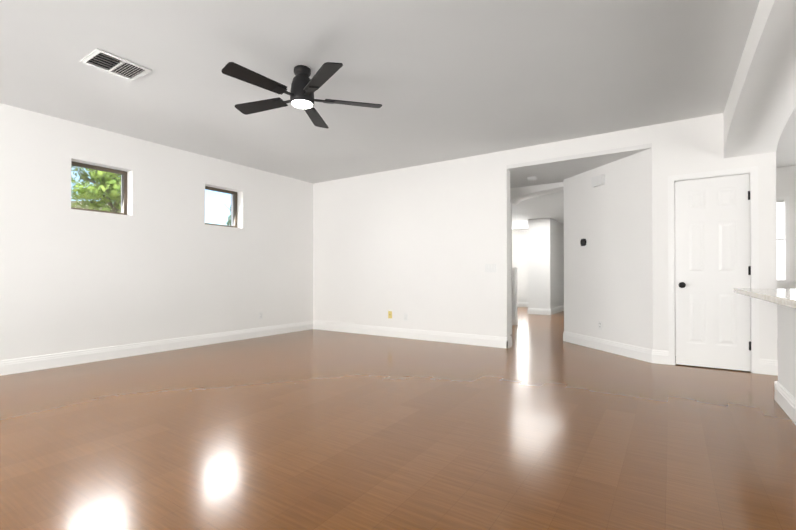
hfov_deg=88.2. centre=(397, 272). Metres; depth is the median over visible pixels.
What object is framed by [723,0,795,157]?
arch
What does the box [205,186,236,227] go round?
window
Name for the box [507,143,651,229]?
ceiling
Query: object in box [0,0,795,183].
ceiling
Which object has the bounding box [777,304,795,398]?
wall
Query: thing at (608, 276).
wall
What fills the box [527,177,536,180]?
smoke detector
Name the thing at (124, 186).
window
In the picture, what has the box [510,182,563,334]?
archway
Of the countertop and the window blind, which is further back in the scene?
the window blind
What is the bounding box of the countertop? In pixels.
[734,288,795,308]
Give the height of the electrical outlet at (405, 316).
0.117 m
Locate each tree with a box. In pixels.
[71,165,120,212]
[226,198,230,225]
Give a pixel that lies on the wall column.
(545, 263)
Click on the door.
(712, 252)
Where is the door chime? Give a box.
[591,175,604,186]
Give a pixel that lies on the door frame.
(752, 172)
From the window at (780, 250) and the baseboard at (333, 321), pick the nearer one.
the window at (780, 250)
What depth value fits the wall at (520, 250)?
13.05 m
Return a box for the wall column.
[528,218,563,308]
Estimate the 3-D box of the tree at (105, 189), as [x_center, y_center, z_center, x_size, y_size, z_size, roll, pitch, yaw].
[-10.393,-1.979,15.804,4.853,6.816,5.556,0,-1,34]
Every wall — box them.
[0,103,312,359]
[313,113,777,359]
[512,229,527,301]
[512,268,516,317]
[564,148,652,348]
[675,318,675,355]
[776,166,795,328]
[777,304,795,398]
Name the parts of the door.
door hardware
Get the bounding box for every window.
[71,161,126,214]
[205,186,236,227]
[776,196,789,282]
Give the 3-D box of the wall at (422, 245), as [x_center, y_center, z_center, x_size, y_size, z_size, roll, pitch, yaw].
[1.012,-0.316,6.002,6.710,2.700,0.150,0,-1,34]
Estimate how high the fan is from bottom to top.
0.309 m
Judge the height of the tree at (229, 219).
6.401 m
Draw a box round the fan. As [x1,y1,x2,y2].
[222,62,381,128]
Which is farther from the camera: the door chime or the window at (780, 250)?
the window at (780, 250)
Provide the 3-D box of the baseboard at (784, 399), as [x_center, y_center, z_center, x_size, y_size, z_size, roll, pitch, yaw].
[0.909,0.951,4.890,7.160,0.150,16.900,0,-1,34]
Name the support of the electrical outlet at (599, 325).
attached to the wall at (608, 276)
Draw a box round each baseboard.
[0,302,795,424]
[313,320,353,323]
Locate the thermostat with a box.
[580,237,586,246]
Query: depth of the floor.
2.46 m
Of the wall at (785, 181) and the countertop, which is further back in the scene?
the wall at (785, 181)
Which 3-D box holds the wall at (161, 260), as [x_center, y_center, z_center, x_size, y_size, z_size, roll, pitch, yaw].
[-4.245,-0.332,3.883,0.300,2.700,9.500,0,-1,34]
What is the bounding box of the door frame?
[668,166,759,373]
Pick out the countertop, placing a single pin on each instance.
(785, 297)
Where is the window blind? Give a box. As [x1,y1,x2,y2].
[776,200,783,216]
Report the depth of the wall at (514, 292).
8.23 m
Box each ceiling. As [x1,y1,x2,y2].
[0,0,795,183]
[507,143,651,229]
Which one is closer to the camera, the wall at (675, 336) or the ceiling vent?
the ceiling vent
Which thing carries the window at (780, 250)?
in the wall at (785, 181)
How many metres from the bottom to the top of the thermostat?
0.135 m
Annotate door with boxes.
[675,174,750,370]
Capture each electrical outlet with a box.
[404,313,407,320]
[598,321,601,329]
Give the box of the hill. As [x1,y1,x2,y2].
[71,201,120,212]
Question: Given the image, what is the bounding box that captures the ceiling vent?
[80,48,151,80]
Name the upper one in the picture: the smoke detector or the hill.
the smoke detector
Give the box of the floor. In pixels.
[0,307,795,529]
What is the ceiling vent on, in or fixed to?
in the ceiling at (441, 80)

